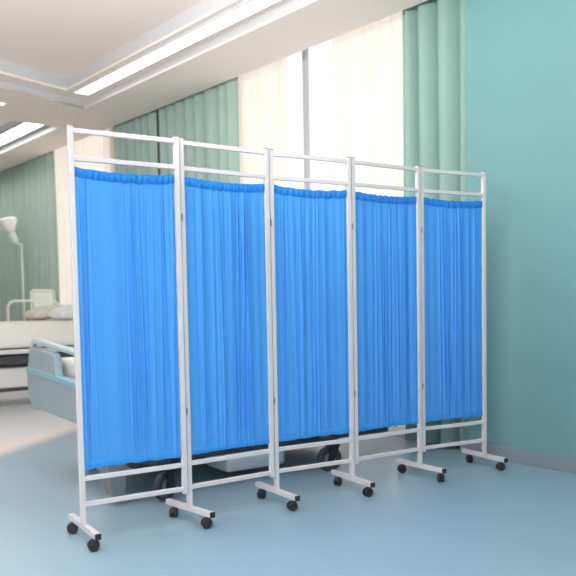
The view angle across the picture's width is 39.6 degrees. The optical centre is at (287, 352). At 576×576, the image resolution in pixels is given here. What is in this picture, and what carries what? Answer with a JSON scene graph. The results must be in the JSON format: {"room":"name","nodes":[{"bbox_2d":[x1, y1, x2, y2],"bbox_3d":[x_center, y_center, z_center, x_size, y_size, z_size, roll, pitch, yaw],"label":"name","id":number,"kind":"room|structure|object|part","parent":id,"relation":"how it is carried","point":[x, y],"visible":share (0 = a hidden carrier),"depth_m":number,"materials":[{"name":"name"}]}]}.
{"room":"hospital room","nodes":[
{"label":"hospital room","id":0,"kind":"room"},
{"bbox_2d":[0,0,427,171],"bbox_3d":[-3.022,-2.442,5.527,6.620,0.360,14.400,-4,5,-39],"label":"ceiling","id":1,"kind":"structure","parent":0,"point":[62,38],"depth_m":6.40,"materials":[{"name":"paint"}]},
{"bbox_2d":[0,121,58,153],"bbox_3d":[-4.274,-2.595,10.526,0.580,0.094,5.040,-4,5,-39],"label":"trim","id":2,"kind":"structure","parent":1,"relation":"attached to","point":[44,129],"depth_m":9.33,"materials":[{"name":"grey paint"}]},
{"bbox_2d":[0,122,43,145],"bbox_3d":[-4.133,-2.614,10.485,0.234,0.016,4.504,-4,5,-39],"label":"ceiling light","id":3,"kind":"object","parent":2,"relation":"attached to","point":[20,129],"visible":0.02,"depth_m":9.21,"materials":[{"name":"white plastic"}]},
{"bbox_2d":[0,151,59,320],"bbox_3d":[-3.978,-1.291,11.593,0.144,3.250,3.151,-4,5,-39],"label":"drape","id":4,"kind":"object","parent":1,"relation":"hanging from","point":[28,188],"visible":0.52,"depth_m":10.95,"materials":[{"name":"green fabric"}]},
{"bbox_2d":[54,126,114,304],"bbox_3d":[-2.528,-1.218,9.990,0.057,3.250,2.073,-4,5,-39],"label":"sheer curtain","id":5,"kind":"object","parent":1,"relation":"hanging from","point":[94,146],"visible":0.12,"depth_m":10.35,"materials":[{"name":"white fabric"}]},
{"bbox_2d":[114,110,157,174],"bbox_3d":[-1.623,-1.153,8.669,0.131,3.250,0.921,-4,5,-39],"label":"drape","id":6,"kind":"object","parent":1,"relation":"hanging from","point":[145,124],"visible":0.14,"depth_m":8.50,"materials":[{"name":"green fabric"}]},
{"bbox_2d":[0,0,314,108],"bbox_3d":[-1.115,-2.303,4.355,3.150,0.020,6.813,-4,5,-39],"label":"trim","id":7,"kind":"structure","parent":1,"relation":"attached to","point":[6,77],"depth_m":6.65,"materials":[{"name":"paint"}]},
{"bbox_2d":[72,0,282,95],"bbox_3d":[-0.099,-2.361,5.292,0.174,0.016,5.984,-4,5,-39],"label":"ceiling light","id":8,"kind":"object","parent":7,"relation":"attached to","point":[247,8],"visible":1,"depth_m":6.19,"materials":[{"name":"white plastic"}]},
{"bbox_2d":[158,77,239,183],"bbox_3d":[-0.854,-1.108,7.718,0.134,3.250,1.390,-4,5,-39],"label":"drape","id":9,"kind":"object","parent":1,"relation":"hanging from","point":[210,115],"visible":0.11,"depth_m":7.44,"materials":[{"name":"green fabric"}]},
{"bbox_2d":[238,58,287,186],"bbox_3d":[-0.281,-1.086,7.201,0.048,3.250,0.935,-4,5,-39],"label":"sheer curtain","id":10,"kind":"object","parent":1,"relation":"hanging from","point":[262,95],"visible":0.27,"depth_m":7.03,"materials":[{"name":"white fabric"}]},
{"bbox_2d":[331,11,404,431],"bbox_3d":[0.683,-1.030,6.007,0.051,3.250,1.005,-4,4,-38],"label":"sheer curtain","id":11,"kind":"object","parent":1,"relation":"hanging from","point":[367,60],"visible":0.24,"depth_m":6.01,"materials":[{"name":"white fabric"}]},
{"bbox_2d":[402,0,467,448],"bbox_3d":[1.023,-1.000,5.419,0.158,3.250,0.654,-4,5,-40],"label":"drape","id":12,"kind":"object","parent":1,"relation":"hanging from","point":[434,31],"visible":0.37,"depth_m":5.38,"materials":[{"name":"green fabric"}]},
{"bbox_2d":[156,109,404,435],"bbox_3d":[-1.641,-1.188,9.078,0.160,3.310,10.700,-4,5,-39],"label":"wall","id":13,"kind":"structure","parent":0,"point":[157,110],"depth_m":8.54,"materials":[{"name":"beige paint"}]},
{"bbox_2d":[302,49,310,189],"bbox_3d":[0.244,-1.103,6.746,0.070,3.240,2.500,-4,5,-39],"label":"window frame","id":14,"kind":"structure","parent":13,"relation":"in","point":[305,56],"depth_m":6.77,"materials":[{"name":"grey"}]},
{"bbox_2d":[0,390,575,575],"bbox_3d":[-3.284,0.763,5.467,7.800,0.080,14.400,-4,5,-39],"label":"floor","id":15,"kind":"structure","parent":0,"point":[483,519],"depth_m":3.71,"materials":[{"name":"blue plastic"}]},
{"bbox_2d":[0,217,24,320],"bbox_3d":[-3.416,-0.643,10.179,0.298,2.152,0.418,2,4,38],"label":"floor lamp","id":16,"kind":"object","parent":15,"relation":"on","point":[8,224],"visible":0.8,"depth_m":10.05,"materials":[{"name":"white metal"}]},
{"bbox_3d":[-3.473,-1.456,10.095,0.125,0.196,0.117,-1,4,0],"label":"arm","id":17,"kind":"part","parent":16,"relation":"part of","materials":[{"name":"white metal"}]},
{"bbox_2d":[0,319,73,392],"bbox_3d":[-2.951,0.103,8.416,2.060,0.862,0.940,-4,5,-39],"label":"hospital bed","id":18,"kind":"object","parent":15,"relation":"on","point":[16,337],"visible":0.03,"depth_m":8.11,"materials":[{"name":"white plastic"}]},
{"bbox_3d":[-2.946,0.379,8.433,1.400,0.050,0.800,-4,5,-39],"label":"frame","id":19,"kind":"part","parent":18,"relation":"part of","materials":[{"name":"grey metal"}]},
{"bbox_2d":[6,289,58,320],"bbox_3d":[-3.128,-0.170,9.896,0.707,1.233,0.127,-4,4,-37],"label":"headboard","id":20,"kind":"object","parent":18,"relation":"attached to","point":[38,297],"visible":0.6,"depth_m":9.89,"materials":[{"name":"white"}]},
{"bbox_3d":[-3.228,-0.097,9.764,0.381,1.106,0.032,-4,4,-37],"label":"arm frame","id":21,"kind":"part","parent":20,"relation":"part of","materials":[{"name":"white metal"}]},
{"bbox_3d":[-3.045,-0.564,9.939,0.020,0.410,0.300,2,4,37],"label":"backrest","id":22,"kind":"part","parent":20,"relation":"part of","materials":[{"name":"white"}]},
{"bbox_3d":[-3.042,-0.526,9.943,0.026,0.533,0.366,2,4,37],"label":"frame","id":23,"kind":"part","parent":20,"relation":"part of","materials":[{"name":"white"}]},
{"bbox_3d":[-2.949,0.052,8.409,1.900,0.085,0.810,-4,5,-39],"label":"under frame","id":24,"kind":"part","parent":18,"relation":"part of","materials":[{"name":"grey metal"}]},
{"bbox_3d":[-2.957,-0.196,8.398,2.000,0.262,0.900,-4,5,-39],"label":"mattress","id":25,"kind":"part","parent":18,"relation":"part of","materials":[{"name":"white fabric"}]},
{"bbox_3d":[-2.954,-0.033,8.408,2.060,0.045,0.940,-4,5,-39],"label":"deck frame","id":26,"kind":"part","parent":18,"relation":"part of","materials":[{"name":"white plastic"}]},
{"bbox_2d":[22,305,63,319],"bbox_3d":[-2.670,-0.452,8.899,0.495,0.170,0.400,-4,5,-39],"label":"pillow","id":27,"kind":"object","parent":18,"relation":"on","point":[39,313],"visible":0.71,"depth_m":8.72,"materials":[{"name":"beige fabric"}]},
{"bbox_2d":[47,304,72,319],"bbox_3d":[-2.309,-0.449,8.626,0.495,0.180,0.400,-4,5,-39],"label":"pillow","id":28,"kind":"object","parent":18,"relation":"on","point":[65,312],"visible":0.57,"depth_m":8.43,"materials":[{"name":"white fabric"}]},
{"bbox_2d":[26,338,387,500],"bbox_3d":[-0.368,0.289,4.976,2.133,0.823,1.206,-4,4,-35],"label":"hospital bed","id":29,"kind":"object","parent":15,"relation":"on","point":[50,377],"visible":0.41,"depth_m":4.51,"materials":[{"name":"blue"}]},
{"bbox_3d":[-1.411,0.048,4.633,0.045,0.159,0.502,-4,4,-35],"label":"plate","id":30,"kind":"part","parent":29,"relation":"part of","materials":[{"name":"blue"}]},
{"bbox_3d":[-1.233,0.243,4.397,0.045,0.255,1.153,-4,4,-35],"label":"footboard","id":31,"kind":"part","parent":29,"relation":"part of","materials":[{"name":"blue"}]},
{"bbox_3d":[-0.333,0.069,4.907,1.960,0.150,0.830,-4,4,-35],"label":"mattress","id":32,"kind":"part","parent":29,"relation":"part of","materials":[{"name":"white fabric"}]},
{"bbox_3d":[-0.882,0.593,4.044,0.119,0.250,0.100,-4,4,-35],"label":"corner post","id":33,"kind":"part","parent":29,"relation":"part of","materials":[{"name":"grey"}]},
{"bbox_3d":[-0.253,0.508,4.993,1.675,0.080,0.934,-4,4,-35],"label":"frame","id":34,"kind":"part","parent":29,"relation":"part of","materials":[{"name":"grey metal"}]},
{"bbox_2d":[66,124,507,551],"bbox_3d":[0.128,-0.130,4.085,2.574,1.751,0.415,-3,4,-34],"label":"folding screen","id":35,"kind":"object","parent":15,"relation":"on","point":[208,316],"visible":1,"depth_m":3.89,"materials":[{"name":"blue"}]},
{"bbox_3d":[-0.699,-0.930,3.427,0.456,0.019,0.020,-3,4,-33],"label":"rail","id":36,"kind":"part","parent":35,"relation":"part of","materials":[{"name":"white metal"}]},
{"bbox_3d":[-0.697,-0.816,3.434,0.456,0.019,0.020,-3,4,-33],"label":"rail","id":37,"kind":"part","parent":35,"relation":"part of","materials":[{"name":"white metal"}]},
{"bbox_2d":[74,166,180,463],"bbox_3d":[-0.685,-0.149,3.475,0.450,1.275,0.016,-3,4,-33],"label":"curtain","id":38,"kind":"object","parent":35,"relation":"hanging from","point":[127,268],"depth_m":3.47,"materials":[{"name":"blue fabric"}]},
{"bbox_3d":[-0.673,0.521,3.517,0.456,0.019,0.020,-3,4,-33],"label":"rail","id":39,"kind":"part","parent":35,"relation":"part of","materials":[{"name":"white metal"}]},
{"bbox_3d":[-0.671,0.631,3.523,0.456,0.019,0.020,-3,4,-33],"label":"rail","id":40,"kind":"part","parent":35,"relation":"part of","materials":[{"name":"white metal"}]},
{"bbox_3d":[-0.296,-0.956,3.730,0.449,0.019,0.020,-4,4,-37],"label":"rail","id":41,"kind":"part","parent":35,"relation":"part of","materials":[{"name":"white metal"}]},
{"bbox_3d":[-0.294,-0.842,3.737,0.449,0.019,0.020,-4,4,-37],"label":"rail","id":42,"kind":"part","parent":35,"relation":"part of","materials":[{"name":"white metal"}]},
{"bbox_2d":[184,179,268,447],"bbox_3d":[-0.281,-0.174,3.777,0.443,1.271,0.020,-4,4,-38],"label":"curtain","id":43,"kind":"object","parent":35,"relation":"hanging from","point":[226,225],"depth_m":3.77,"materials":[{"name":"blue fabric"}]},
{"bbox_3d":[-0.268,0.605,3.826,0.449,0.019,0.020,-4,4,-37],"label":"rail","id":44,"kind":"part","parent":35,"relation":"part of","materials":[{"name":"white metal"}]},
{"bbox_3d":[-0.270,0.495,3.820,0.449,0.019,0.020,-4,4,-37],"label":"rail","id":45,"kind":"part","parent":35,"relation":"part of","materials":[{"name":"white metal"}]},
{"bbox_3d":[0.112,-0.981,4.019,0.445,0.019,0.020,-3,4,-32],"label":"rail","id":46,"kind":"part","parent":35,"relation":"part of","materials":[{"name":"white metal"}]},
{"bbox_3d":[0.114,-0.867,4.026,0.445,0.019,0.020,-3,4,-32],"label":"rail","id":47,"kind":"part","parent":35,"relation":"part of","materials":[{"name":"white metal"}]},
{"bbox_2d":[274,193,348,434],"bbox_3d":[0.127,-0.201,4.066,0.438,1.273,0.021,-3,4,-33],"label":"curtain","id":48,"kind":"object","parent":35,"relation":"hanging from","point":[311,230],"depth_m":4.06,"materials":[{"name":"blue fabric"}]},
{"bbox_3d":[0.140,0.580,4.116,0.445,0.019,0.020,-3,4,-32],"label":"rail","id":49,"kind":"part","parent":35,"relation":"part of","materials":[{"name":"white metal"}]},
{"bbox_3d":[0.138,0.470,4.109,0.445,0.019,0.020,-3,4,-32],"label":"rail","id":50,"kind":"part","parent":35,"relation":"part of","materials":[{"name":"white metal"}]},
{"bbox_3d":[0.526,-1.006,4.301,0.452,0.019,0.020,-4,4,-35],"label":"rail","id":51,"kind":"part","parent":35,"relation":"part of","materials":[{"name":"white metal"}]},
{"bbox_3d":[0.528,-0.892,4.308,0.452,0.019,0.020,-4,4,-35],"label":"rail","id":52,"kind":"part","parent":35,"relation":"part of","materials":[{"name":"white metal"}]},
{"bbox_2d":[355,199,417,425],"bbox_3d":[0.541,-0.225,4.349,0.446,1.273,0.016,-4,4,-36],"label":"curtain","id":53,"kind":"object","parent":35,"relation":"hanging from","point":[386,230],"depth_m":4.34,"materials":[{"name":"blue fabric"}]},
{"bbox_3d":[0.553,0.445,4.391,0.452,0.019,0.020,-4,4,-35],"label":"rail","id":54,"kind":"part","parent":35,"relation":"part of","materials":[{"name":"white metal"}]},
{"bbox_3d":[0.555,0.555,4.398,0.452,0.019,0.020,-4,4,-35],"label":"rail","id":55,"kind":"part","parent":35,"relation":"part of","materials":[{"name":"white metal"}]},
{"bbox_2d":[424,205,481,416],"bbox_3d":[0.957,-0.248,4.620,0.429,1.273,0.022,-3,4,-28],"label":"curtain","id":56,"kind":"object","parent":35,"relation":"hanging from","point":[452,233],"depth_m":4.61,"materials":[{"name":"blue fabric"}]},
{"bbox_3d":[0.945,-0.916,4.579,0.435,0.019,0.020,-3,4,-28],"label":"rail","id":57,"kind":"part","parent":35,"relation":"part of","materials":[{"name":"white metal"}]},
{"bbox_3d":[0.943,-1.030,4.572,0.435,0.019,0.020,-3,4,-28],"label":"rail","id":58,"kind":"part","parent":35,"relation":"part of","materials":[{"name":"white metal"}]},
{"bbox_3d":[0.969,0.421,4.662,0.435,0.019,0.020,-3,4,-28],"label":"rail","id":59,"kind":"part","parent":35,"relation":"part of","materials":[{"name":"white metal"}]},
{"bbox_3d":[0.971,0.531,4.669,0.435,0.019,0.020,-3,4,-28],"label":"rail","id":60,"kind":"part","parent":35,"relation":"part of","materials":[{"name":"white metal"}]},
{"bbox_2d":[466,0,575,457],"bbox_3d":[2.619,-0.935,3.588,0.420,3.330,4.195,-4,5,-39],"label":"wall","id":61,"kind":"structure","parent":0,"point":[521,54],"depth_m":4.75,"materials":[{"name":"teal paint"}]},
{"bbox_2d":[467,443,575,472],"bbox_3d":[2.478,0.694,3.551,0.016,0.088,4.195,-4,5,-39],"label":"baseboard","id":62,"kind":"structure","parent":61,"relation":"attached to","point":[531,458],"depth_m":4.80,"materials":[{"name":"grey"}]}
]}

